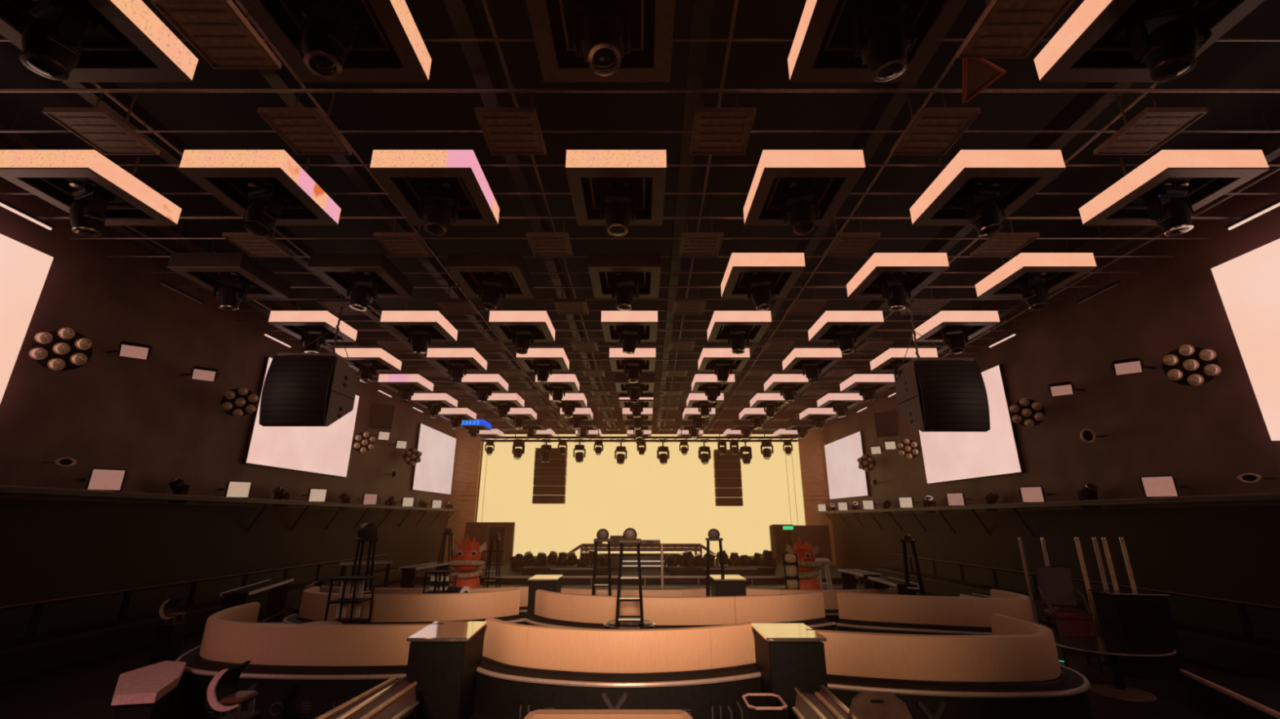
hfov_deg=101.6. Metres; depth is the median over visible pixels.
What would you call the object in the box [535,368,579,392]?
frame
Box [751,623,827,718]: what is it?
pedestal
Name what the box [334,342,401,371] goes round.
frame
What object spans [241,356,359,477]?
wall screen
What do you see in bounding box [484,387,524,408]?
frame
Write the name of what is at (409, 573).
bar table
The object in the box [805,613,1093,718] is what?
booth
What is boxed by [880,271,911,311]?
head
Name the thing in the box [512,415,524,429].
head
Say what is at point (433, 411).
head
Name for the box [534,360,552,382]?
head
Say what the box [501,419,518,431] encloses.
ceiling vent
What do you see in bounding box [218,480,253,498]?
light
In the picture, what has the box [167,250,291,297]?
frame
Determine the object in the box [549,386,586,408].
frame
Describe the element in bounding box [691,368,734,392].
frame
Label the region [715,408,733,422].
ceiling vent
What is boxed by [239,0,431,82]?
frame
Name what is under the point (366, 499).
light
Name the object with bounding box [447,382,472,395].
ceiling vent
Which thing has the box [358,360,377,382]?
head
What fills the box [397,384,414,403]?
head
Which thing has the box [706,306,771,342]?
frame
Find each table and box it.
[111,661,186,718]
[219,578,293,622]
[337,560,392,587]
[399,561,448,588]
[603,619,655,629]
[837,568,881,590]
[867,576,919,595]
[960,593,991,598]
[1054,635,1176,702]
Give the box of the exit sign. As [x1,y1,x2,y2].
[782,525,794,530]
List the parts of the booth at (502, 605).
backrest panel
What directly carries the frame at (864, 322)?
hanging from the ceiling
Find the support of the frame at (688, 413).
hanging from the ceiling
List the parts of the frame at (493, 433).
led panel, led panel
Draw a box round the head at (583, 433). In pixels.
[577,426,588,438]
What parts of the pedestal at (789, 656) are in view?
panel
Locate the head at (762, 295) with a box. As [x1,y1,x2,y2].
[746,271,774,311]
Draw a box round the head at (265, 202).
[243,181,288,235]
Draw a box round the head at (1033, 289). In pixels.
[1016,271,1048,311]
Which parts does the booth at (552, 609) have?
backrest panel, backrest panel, backrest panel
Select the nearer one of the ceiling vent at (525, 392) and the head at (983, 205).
the head at (983, 205)
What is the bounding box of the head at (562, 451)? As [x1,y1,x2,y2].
[557,439,567,455]
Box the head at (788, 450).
[782,439,793,455]
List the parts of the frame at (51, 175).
led panel, plate, led panel, led panel, led panel, led panel, led panel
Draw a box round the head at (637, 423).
[631,415,643,429]
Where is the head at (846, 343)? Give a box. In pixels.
[832,325,856,354]
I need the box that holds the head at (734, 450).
[729,439,738,455]
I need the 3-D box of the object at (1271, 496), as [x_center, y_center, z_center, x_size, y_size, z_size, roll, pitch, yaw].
[9.518,4.668,15.199,0.565,0.790,24.000,0,-17,0]
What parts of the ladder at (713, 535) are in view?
leg, leg, leg, leg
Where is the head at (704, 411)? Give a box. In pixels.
[697,401,711,417]
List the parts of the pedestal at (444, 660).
panel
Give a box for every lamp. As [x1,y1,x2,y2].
[29,327,93,371]
[40,457,77,466]
[220,386,257,417]
[351,431,375,453]
[382,470,397,478]
[401,448,422,465]
[857,454,877,471]
[871,478,884,486]
[897,438,921,458]
[1009,398,1045,427]
[1080,428,1107,443]
[1161,344,1221,386]
[1235,473,1275,483]
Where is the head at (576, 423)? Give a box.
[570,415,582,429]
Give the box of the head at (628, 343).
[619,325,640,354]
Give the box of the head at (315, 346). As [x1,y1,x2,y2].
[300,325,327,352]
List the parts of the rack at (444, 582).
post, cream panel, cream panel, post, post, cream panel, cream panel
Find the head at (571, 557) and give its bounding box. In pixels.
[567,551,579,565]
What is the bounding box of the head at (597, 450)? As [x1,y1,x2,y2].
[593,439,603,455]
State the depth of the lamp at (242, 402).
12.18 m
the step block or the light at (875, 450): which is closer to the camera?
the step block
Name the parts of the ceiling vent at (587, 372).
plate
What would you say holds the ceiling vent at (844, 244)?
in the ceiling
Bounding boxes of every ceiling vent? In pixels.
[41,87,159,155]
[150,0,281,69]
[222,226,293,257]
[257,87,351,155]
[317,289,367,315]
[373,210,432,257]
[377,330,412,351]
[417,360,448,377]
[435,279,478,315]
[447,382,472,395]
[469,395,491,410]
[473,323,506,351]
[474,87,546,155]
[487,409,506,422]
[500,353,527,377]
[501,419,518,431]
[519,377,542,395]
[525,210,573,257]
[533,392,553,410]
[545,408,562,422]
[553,279,588,315]
[554,422,569,431]
[570,323,598,351]
[582,353,605,377]
[590,375,610,395]
[596,392,614,410]
[601,411,617,422]
[605,416,620,431]
[658,416,672,431]
[660,411,675,422]
[661,395,678,410]
[662,377,682,395]
[665,353,688,377]
[667,323,695,351]
[671,279,706,315]
[678,210,724,257]
[689,87,756,155]
[709,416,724,431]
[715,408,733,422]
[723,395,742,410]
[732,377,755,395]
[760,417,777,431]
[761,323,794,351]
[771,406,790,422]
[785,279,826,315]
[785,394,806,410]
[802,377,827,395]
[822,210,880,257]
[825,355,855,377]
[856,326,893,351]
[890,87,981,155]
[900,283,949,315]
[955,0,1074,58]
[969,215,1039,257]
[1093,93,1208,155]
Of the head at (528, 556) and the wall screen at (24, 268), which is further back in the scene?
the head at (528, 556)
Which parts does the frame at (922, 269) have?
led panel, plate, led panel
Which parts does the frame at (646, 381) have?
led panel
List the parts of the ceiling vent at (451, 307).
plate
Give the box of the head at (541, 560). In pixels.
[533,552,548,565]
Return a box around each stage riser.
[509,555,547,568]
[520,565,608,574]
[667,565,775,574]
[728,555,777,568]
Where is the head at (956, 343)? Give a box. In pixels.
[942,325,968,354]
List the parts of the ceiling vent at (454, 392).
plate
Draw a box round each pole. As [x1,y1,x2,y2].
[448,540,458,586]
[660,544,663,589]
[1017,537,1038,622]
[1040,537,1062,650]
[1074,537,1109,666]
[1091,537,1108,589]
[1101,537,1118,589]
[1119,537,1137,590]
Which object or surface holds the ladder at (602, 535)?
on the floor at (85, 691)
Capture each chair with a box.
[149,597,187,665]
[206,660,262,718]
[308,579,325,592]
[848,692,912,718]
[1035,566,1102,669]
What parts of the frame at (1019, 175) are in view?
led panel, led panel, plate, led panel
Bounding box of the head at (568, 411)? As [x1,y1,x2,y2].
[561,401,575,417]
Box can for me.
[444,586,471,593]
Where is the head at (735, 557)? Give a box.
[728,552,740,565]
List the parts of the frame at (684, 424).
led panel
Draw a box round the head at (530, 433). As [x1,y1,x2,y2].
[525,426,536,438]
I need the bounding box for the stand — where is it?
[782,553,799,589]
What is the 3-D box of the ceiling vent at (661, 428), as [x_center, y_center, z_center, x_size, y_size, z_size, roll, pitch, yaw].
[1.244,3.071,25.214,0.640,0.650,0.680,0,-17,0]
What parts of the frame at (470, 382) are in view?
led panel, led panel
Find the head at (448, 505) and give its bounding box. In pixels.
[444,501,453,512]
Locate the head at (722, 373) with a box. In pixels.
[714,360,732,382]
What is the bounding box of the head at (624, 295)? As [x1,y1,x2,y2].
[612,271,639,311]
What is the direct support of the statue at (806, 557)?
on the floor at (85, 691)
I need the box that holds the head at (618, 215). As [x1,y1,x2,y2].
[600,182,635,236]
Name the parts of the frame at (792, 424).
led panel, led panel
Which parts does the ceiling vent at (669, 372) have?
plate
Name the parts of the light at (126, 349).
wall arm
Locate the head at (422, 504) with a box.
[417,499,427,511]
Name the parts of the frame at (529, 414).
led panel, led panel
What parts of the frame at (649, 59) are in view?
plate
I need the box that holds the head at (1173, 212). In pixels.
[1141,182,1194,236]
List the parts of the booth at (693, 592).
backrest panel, backrest panel, backrest panel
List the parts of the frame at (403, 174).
led panel, led panel, led panel, plate, led panel, led panel, led panel, led panel, led panel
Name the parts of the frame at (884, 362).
led panel, led panel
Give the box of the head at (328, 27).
[296,0,360,79]
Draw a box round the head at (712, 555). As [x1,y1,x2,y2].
[700,550,716,565]
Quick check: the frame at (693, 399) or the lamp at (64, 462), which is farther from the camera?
the frame at (693, 399)
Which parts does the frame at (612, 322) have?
led panel, plate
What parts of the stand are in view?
post, post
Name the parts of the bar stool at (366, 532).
leg, leg, leg, leg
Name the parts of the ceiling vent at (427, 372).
plate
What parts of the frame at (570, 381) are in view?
led panel, led panel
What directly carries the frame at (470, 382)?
hanging from the ceiling
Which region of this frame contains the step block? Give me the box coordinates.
[1178,668,1279,718]
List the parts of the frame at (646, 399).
led panel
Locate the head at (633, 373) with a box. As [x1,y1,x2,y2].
[623,360,641,382]
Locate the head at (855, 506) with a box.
[850,502,859,514]
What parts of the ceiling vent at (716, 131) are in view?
plate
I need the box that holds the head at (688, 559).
[682,550,697,565]
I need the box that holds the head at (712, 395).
[704,384,719,402]
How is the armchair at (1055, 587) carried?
on the floor at (85, 691)
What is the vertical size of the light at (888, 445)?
0.344 m
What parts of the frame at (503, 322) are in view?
led panel, plate, led panel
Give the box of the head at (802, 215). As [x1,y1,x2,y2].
[780,181,819,235]
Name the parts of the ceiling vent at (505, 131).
plate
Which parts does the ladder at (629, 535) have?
leg, leg, leg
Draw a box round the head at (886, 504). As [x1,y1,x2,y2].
[882,499,892,513]
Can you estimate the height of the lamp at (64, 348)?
0.709 m
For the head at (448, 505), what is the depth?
25.88 m
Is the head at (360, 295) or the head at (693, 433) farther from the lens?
the head at (693, 433)
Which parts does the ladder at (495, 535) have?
leg, leg, leg, leg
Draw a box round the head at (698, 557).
[693,553,702,565]
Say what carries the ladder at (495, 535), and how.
on the floor at (85, 691)
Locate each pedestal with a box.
[404,621,486,718]
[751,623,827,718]
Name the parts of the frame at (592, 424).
led panel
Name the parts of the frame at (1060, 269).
led panel, plate, led panel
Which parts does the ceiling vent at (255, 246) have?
plate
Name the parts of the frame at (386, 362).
led panel, led panel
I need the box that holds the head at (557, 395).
[550,384,565,402]
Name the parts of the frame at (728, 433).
led panel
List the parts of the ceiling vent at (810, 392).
plate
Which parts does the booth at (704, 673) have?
backrest panel, backrest panel, backrest panel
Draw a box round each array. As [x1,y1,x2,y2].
[532,408,567,503]
[712,406,742,506]
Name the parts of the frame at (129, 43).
plate, led panel, led panel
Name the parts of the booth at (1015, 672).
backrest panel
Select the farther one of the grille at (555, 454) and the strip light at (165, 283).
the grille at (555, 454)
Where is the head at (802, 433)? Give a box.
[796,426,807,438]
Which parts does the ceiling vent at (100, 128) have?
plate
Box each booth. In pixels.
[172,602,442,718]
[282,586,524,655]
[292,584,528,618]
[474,617,760,718]
[523,709,693,718]
[524,589,835,631]
[548,543,733,568]
[560,587,706,596]
[746,587,897,622]
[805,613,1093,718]
[836,589,1053,635]
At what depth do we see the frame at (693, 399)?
18.42 m
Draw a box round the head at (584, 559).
[577,551,592,565]
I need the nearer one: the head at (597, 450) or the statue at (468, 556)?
the statue at (468, 556)
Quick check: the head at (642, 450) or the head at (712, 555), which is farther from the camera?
the head at (642, 450)
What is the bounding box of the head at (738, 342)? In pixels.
[727,325,749,354]
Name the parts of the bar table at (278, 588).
panel leg, foot rail, panel leg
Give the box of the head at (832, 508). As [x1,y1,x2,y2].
[827,503,835,515]
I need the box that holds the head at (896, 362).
[893,360,911,377]
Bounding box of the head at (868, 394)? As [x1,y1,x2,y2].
[858,384,875,403]
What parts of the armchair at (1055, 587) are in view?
armrest, leg, backrest, leg, seat, panel, armrest, leg, leg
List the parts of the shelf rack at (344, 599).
post, cream panel, post, cream panel, shelf, shelf, shelf, post, cream panel, cream panel, post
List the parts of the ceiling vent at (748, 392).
plate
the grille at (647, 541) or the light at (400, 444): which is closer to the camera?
the light at (400, 444)
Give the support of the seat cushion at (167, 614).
on the shell chair at (169, 639)
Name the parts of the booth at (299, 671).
backrest panel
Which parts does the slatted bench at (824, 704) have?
pale rail, pale rail, pale rail, pale rail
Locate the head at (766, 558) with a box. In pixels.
[757,549,775,568]
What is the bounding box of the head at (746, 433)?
[740,426,751,438]
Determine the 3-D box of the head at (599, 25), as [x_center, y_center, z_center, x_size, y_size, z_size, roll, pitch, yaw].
[-0.317,-2.691,4.333,0.460,0.679,0.348,-1,-17,3]
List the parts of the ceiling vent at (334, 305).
plate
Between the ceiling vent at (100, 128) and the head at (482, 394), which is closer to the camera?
the ceiling vent at (100, 128)
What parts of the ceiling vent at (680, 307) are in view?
plate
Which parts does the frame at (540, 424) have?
led panel, led panel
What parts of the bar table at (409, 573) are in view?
panel leg, panel leg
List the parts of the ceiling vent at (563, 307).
plate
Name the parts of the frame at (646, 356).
led panel, plate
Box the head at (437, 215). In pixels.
[417,181,459,235]
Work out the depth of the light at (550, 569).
19.31 m
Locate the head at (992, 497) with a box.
[984,490,999,511]
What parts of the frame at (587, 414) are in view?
led panel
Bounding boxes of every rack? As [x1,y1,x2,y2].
[324,576,374,624]
[422,570,456,593]
[479,542,504,587]
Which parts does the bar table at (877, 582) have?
panel leg, panel leg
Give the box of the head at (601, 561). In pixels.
[596,554,608,571]
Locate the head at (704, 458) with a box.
[697,439,711,464]
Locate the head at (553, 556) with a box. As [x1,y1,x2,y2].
[544,551,558,565]
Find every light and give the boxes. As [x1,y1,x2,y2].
[0,113,73,230]
[79,467,128,491]
[106,341,154,359]
[159,221,214,303]
[179,365,219,382]
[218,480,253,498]
[263,296,298,347]
[301,488,328,502]
[356,493,377,505]
[371,430,391,440]
[377,371,394,397]
[388,440,408,448]
[396,497,414,506]
[412,404,423,413]
[427,499,442,508]
[550,568,593,569]
[703,568,756,569]
[817,503,827,511]
[837,502,850,511]
[849,0,916,82]
[856,400,867,413]
[862,499,879,510]
[869,445,888,454]
[883,440,897,449]
[885,371,898,397]
[897,497,919,508]
[945,492,971,506]
[981,297,1016,347]
[1017,485,1052,503]
[1046,381,1084,396]
[1065,226,1120,303]
[1109,357,1155,375]
[1124,0,1212,81]
[1137,475,1186,497]
[1152,186,1159,197]
[1222,113,1279,230]
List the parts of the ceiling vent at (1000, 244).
plate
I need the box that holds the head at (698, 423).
[693,415,704,429]
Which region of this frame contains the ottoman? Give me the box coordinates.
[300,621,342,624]
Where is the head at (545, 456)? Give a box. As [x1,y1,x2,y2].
[539,439,552,462]
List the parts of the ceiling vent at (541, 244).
plate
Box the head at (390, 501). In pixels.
[384,496,395,511]
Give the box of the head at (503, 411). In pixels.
[497,401,511,417]
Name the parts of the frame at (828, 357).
led panel, led panel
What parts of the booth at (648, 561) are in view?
slanted arm, slanted arm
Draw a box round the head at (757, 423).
[751,415,763,429]
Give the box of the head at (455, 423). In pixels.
[450,415,462,429]
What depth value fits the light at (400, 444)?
20.37 m
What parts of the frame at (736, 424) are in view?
led panel, led panel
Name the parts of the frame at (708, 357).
led panel, plate, led panel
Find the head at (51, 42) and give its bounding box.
[19,0,100,80]
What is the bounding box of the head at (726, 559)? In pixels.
[715,550,732,565]
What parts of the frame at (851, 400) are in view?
led panel, led panel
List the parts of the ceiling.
cross rail, cross rail, cross rail, cross rail, cross rail, cross rail, cross rail, cross rail, cross rail, cross rail, cross rail, cross rail, cross rail, cross rail, cross rail, cross rail, cross rail, cross rail, cross rail, cross rail, cross rail, cross rail, cross rail, cross rail, cross rail, cross rail, cross rail, cross rail, cross rail, cross rail, cross rail, cross rail, cross rail, cross rail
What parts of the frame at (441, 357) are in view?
led panel, led panel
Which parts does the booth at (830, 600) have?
backrest panel, backrest panel, backrest panel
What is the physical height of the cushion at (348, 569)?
0.660 m
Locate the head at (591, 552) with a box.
[588,549,598,564]
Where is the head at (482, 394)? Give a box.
[475,384,492,402]
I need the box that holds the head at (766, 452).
[760,439,773,459]
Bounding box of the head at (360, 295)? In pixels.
[346,271,379,311]
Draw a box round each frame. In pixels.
[0,0,198,82]
[0,150,182,226]
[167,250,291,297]
[178,150,341,226]
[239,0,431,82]
[268,306,357,342]
[307,250,413,297]
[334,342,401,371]
[369,150,499,226]
[377,368,433,392]
[380,306,457,342]
[411,387,457,408]
[426,342,487,371]
[437,402,476,420]
[445,250,533,297]
[458,368,508,392]
[459,413,491,430]
[475,423,503,438]
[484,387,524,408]
[488,306,555,342]
[505,402,537,420]
[515,342,568,371]
[520,413,546,430]
[525,0,675,82]
[526,423,555,436]
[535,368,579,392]
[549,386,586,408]
[560,402,592,420]
[565,150,666,226]
[568,413,597,430]
[575,423,601,436]
[588,250,661,297]
[600,306,657,342]
[608,342,655,371]
[614,371,654,392]
[619,392,653,408]
[622,408,652,420]
[625,420,652,430]
[626,430,651,436]
[676,429,703,436]
[679,419,708,430]
[682,408,715,420]
[686,392,724,408]
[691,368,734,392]
[697,342,750,371]
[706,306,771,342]
[720,250,805,297]
[723,423,751,436]
[730,417,762,430]
[738,402,775,420]
[743,150,865,226]
[750,387,787,408]
[764,368,812,392]
[773,426,798,436]
[782,342,842,371]
[785,413,815,430]
[787,0,968,82]
[799,402,837,420]
[808,306,884,342]
[817,386,863,408]
[840,368,894,392]
[846,250,949,297]
[870,348,937,371]
[909,150,1066,226]
[912,306,999,342]
[974,250,1097,297]
[1033,0,1264,82]
[1078,150,1269,226]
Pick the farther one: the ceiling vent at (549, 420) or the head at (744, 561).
the ceiling vent at (549, 420)
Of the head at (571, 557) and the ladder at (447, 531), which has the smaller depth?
the ladder at (447, 531)
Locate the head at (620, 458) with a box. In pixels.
[614,439,626,464]
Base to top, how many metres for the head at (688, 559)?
0.938 m
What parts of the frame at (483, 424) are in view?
led panel, led panel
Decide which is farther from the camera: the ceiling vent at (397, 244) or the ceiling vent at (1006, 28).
the ceiling vent at (397, 244)
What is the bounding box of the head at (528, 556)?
[524,551,533,566]
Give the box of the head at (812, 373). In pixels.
[801,360,821,382]
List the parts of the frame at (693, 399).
led panel, led panel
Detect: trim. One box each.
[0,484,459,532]
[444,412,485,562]
[794,413,836,565]
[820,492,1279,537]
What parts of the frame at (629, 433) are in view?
led panel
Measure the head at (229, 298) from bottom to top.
0.674 m
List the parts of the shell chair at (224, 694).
leg, leg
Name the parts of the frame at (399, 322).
led panel, plate, led panel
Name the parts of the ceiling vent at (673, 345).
plate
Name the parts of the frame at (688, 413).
led panel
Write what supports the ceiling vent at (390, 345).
in the ceiling
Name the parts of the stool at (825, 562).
leg, seat, leg, leg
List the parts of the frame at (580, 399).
led panel, led panel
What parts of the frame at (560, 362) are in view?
led panel, plate, led panel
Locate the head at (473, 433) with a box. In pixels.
[468,426,479,438]
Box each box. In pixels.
[609,535,617,544]
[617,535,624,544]
[640,540,660,544]
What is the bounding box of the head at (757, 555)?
[750,552,764,565]
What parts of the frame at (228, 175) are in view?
led panel, plate, led panel, led panel, led panel, led panel, led panel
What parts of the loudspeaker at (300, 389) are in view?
rigging frame, chain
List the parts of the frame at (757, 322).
led panel, plate, led panel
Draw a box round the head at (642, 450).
[636,439,646,455]
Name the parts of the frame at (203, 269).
led panel, plate, led panel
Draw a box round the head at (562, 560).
[555,552,568,565]
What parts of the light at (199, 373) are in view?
wall arm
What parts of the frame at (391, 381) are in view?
led panel, led panel, led panel, led panel, led panel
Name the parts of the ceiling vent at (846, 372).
plate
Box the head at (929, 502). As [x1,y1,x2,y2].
[922,495,936,512]
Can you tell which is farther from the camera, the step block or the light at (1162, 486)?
the light at (1162, 486)
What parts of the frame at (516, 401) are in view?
led panel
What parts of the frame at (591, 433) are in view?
led panel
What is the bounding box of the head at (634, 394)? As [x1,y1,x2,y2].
[627,384,642,403]
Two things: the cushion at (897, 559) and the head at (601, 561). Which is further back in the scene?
the head at (601, 561)
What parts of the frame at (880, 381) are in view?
led panel, led panel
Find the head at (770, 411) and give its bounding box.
[763,401,777,417]
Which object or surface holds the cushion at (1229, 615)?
on the bench at (1242, 637)
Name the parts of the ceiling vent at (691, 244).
plate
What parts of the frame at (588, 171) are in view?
led panel, plate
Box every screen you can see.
[0,233,53,404]
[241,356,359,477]
[410,422,456,494]
[476,434,805,559]
[824,431,870,499]
[919,364,1025,484]
[1210,238,1279,440]
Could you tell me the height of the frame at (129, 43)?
0.644 m
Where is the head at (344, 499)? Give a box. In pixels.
[337,492,350,509]
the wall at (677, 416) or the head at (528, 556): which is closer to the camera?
the head at (528, 556)
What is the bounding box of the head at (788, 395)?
[779,384,795,403]
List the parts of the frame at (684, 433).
led panel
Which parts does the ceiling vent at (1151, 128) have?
plate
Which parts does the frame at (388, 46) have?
plate, led panel, led panel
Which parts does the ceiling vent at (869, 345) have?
plate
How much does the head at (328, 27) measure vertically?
0.674 m
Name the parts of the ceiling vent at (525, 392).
plate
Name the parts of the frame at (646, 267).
led panel, plate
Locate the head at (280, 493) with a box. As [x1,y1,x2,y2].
[272,486,289,506]
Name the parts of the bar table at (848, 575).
panel leg, panel leg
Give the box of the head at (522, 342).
[511,325,534,354]
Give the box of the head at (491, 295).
[477,271,506,311]
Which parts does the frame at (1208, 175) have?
led panel, led panel, plate, led panel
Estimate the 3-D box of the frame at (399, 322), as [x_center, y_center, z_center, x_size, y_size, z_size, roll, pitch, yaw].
[-4.903,-0.901,11.754,1.200,0.644,1.250,0,-17,0]
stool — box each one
[349,523,379,594]
[815,558,832,590]
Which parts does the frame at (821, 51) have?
led panel, led panel, plate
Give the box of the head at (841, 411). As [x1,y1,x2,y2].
[832,401,847,417]
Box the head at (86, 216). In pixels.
[68,181,115,236]
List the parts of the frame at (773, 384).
led panel, led panel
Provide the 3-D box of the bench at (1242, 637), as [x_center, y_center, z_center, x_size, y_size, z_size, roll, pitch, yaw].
[9.250,5.586,12.409,0.900,0.953,15.000,0,-17,0]
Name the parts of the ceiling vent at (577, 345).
plate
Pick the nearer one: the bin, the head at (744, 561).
the bin
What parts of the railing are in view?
rail, rail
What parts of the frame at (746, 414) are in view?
led panel, led panel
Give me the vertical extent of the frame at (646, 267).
0.644 m
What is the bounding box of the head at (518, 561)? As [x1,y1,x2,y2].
[511,553,524,570]
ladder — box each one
[435,528,453,587]
[484,532,500,587]
[591,528,611,595]
[614,528,644,625]
[705,528,724,596]
[899,534,924,595]
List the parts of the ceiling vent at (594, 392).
plate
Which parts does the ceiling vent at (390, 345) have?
plate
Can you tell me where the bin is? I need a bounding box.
[742,693,788,718]
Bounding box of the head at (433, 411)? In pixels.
[427,401,441,417]
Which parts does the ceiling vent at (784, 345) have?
plate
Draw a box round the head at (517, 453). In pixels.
[511,439,525,459]
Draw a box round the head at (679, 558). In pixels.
[674,553,683,565]
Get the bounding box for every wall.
[0,123,458,513]
[464,522,515,561]
[473,411,802,434]
[768,525,832,561]
[823,123,1279,515]
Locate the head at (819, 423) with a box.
[812,415,825,429]
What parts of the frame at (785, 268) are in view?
led panel, plate, led panel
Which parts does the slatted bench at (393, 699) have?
pale rail, pale rail, pale rail, leg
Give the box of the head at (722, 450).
[717,439,726,455]
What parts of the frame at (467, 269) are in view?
led panel, plate, led panel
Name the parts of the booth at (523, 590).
backrest panel, backrest panel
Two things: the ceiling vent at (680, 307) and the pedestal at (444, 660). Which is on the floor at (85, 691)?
the pedestal at (444, 660)
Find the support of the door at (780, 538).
in the wall at (820, 535)
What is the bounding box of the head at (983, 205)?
[960,182,1004,236]
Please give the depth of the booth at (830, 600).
12.09 m
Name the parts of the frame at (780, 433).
led panel, led panel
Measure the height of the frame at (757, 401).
0.644 m
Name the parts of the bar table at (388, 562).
panel leg, panel leg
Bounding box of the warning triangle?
[962,58,1005,103]
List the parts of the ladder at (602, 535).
leg, leg, leg, leg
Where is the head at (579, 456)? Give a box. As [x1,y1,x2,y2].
[573,439,585,462]
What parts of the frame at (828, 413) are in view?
led panel, led panel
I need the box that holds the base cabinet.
[1088,589,1186,680]
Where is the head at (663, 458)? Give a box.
[657,439,669,464]
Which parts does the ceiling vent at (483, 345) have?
plate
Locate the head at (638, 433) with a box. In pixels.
[633,426,643,438]
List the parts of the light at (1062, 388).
wall arm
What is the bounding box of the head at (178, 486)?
[167,476,190,503]
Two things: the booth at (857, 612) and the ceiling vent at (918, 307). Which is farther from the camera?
the ceiling vent at (918, 307)
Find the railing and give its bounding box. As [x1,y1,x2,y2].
[448,576,860,589]
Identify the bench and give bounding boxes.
[0,553,402,684]
[315,675,418,718]
[791,684,860,718]
[875,553,1279,680]
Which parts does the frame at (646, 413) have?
led panel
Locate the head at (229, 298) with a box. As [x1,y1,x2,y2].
[212,271,249,311]
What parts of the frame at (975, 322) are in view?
led panel, led panel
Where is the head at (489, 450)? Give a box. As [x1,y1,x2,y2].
[484,439,494,455]
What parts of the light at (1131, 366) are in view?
wall arm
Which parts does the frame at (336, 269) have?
led panel, plate, led panel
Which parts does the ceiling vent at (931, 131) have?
plate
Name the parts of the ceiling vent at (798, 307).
plate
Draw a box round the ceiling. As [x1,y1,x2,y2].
[0,0,1279,430]
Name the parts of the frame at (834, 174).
led panel, plate, led panel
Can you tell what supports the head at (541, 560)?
on the floor at (504, 571)
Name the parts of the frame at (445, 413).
led panel, led panel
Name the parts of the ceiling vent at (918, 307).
plate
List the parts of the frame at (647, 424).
led panel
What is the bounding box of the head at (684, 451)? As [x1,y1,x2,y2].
[679,439,689,455]
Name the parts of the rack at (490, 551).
post, post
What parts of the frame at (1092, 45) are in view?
led panel, led panel, plate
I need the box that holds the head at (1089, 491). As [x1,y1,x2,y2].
[1076,482,1101,508]
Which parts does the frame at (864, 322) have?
led panel, plate, led panel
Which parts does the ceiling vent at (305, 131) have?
plate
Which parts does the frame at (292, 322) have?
led panel, led panel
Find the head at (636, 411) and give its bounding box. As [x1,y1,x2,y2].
[629,401,643,417]
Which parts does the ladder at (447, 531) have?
leg, leg, leg, leg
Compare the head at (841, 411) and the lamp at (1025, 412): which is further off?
the head at (841, 411)
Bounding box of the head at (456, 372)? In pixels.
[448,360,466,382]
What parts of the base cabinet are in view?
door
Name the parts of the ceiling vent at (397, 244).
plate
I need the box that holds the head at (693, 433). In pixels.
[688,426,699,438]
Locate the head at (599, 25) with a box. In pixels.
[573,0,630,75]
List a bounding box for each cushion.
[0,603,34,641]
[24,590,124,635]
[118,581,191,617]
[164,611,186,617]
[186,573,243,604]
[219,690,258,704]
[240,568,284,591]
[282,564,317,586]
[315,560,344,581]
[342,556,367,575]
[366,554,388,571]
[891,554,913,571]
[911,556,937,575]
[934,560,964,581]
[962,564,999,587]
[995,568,1039,595]
[1072,577,1090,604]
[1089,581,1156,606]
[1156,590,1255,635]
[1245,603,1279,641]
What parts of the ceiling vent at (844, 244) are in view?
plate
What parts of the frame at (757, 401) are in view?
led panel, led panel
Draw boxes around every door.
[484,524,508,561]
[771,524,794,561]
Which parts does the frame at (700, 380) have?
led panel, led panel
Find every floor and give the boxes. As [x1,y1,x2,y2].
[0,565,1246,718]
[414,559,863,583]
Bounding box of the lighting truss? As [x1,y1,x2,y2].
[480,395,799,442]
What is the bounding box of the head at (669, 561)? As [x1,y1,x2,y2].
[663,554,676,571]
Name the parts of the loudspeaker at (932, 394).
chain, rigging frame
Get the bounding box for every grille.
[258,355,337,424]
[533,477,564,484]
[533,486,564,493]
[533,496,563,502]
[534,468,564,475]
[535,450,564,457]
[535,459,564,466]
[646,540,653,543]
[715,452,739,460]
[715,462,740,468]
[715,470,740,477]
[716,479,741,486]
[716,488,742,496]
[717,497,742,505]
[913,360,990,430]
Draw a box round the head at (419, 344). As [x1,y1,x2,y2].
[408,325,431,354]
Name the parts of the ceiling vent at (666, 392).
plate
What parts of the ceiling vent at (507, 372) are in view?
plate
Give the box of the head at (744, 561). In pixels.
[738,555,751,565]
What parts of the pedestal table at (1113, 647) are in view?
edge trim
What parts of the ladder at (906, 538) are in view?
leg, leg, leg, leg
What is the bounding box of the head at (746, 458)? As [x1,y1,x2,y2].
[737,439,751,464]
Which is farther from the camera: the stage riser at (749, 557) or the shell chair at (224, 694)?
the stage riser at (749, 557)
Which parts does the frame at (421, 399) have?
led panel, led panel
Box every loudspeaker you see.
[258,293,357,426]
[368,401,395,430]
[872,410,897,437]
[894,297,990,431]
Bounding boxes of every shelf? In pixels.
[422,590,445,593]
[423,580,454,584]
[425,570,456,573]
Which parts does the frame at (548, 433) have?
led panel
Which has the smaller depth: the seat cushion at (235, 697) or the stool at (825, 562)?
the seat cushion at (235, 697)

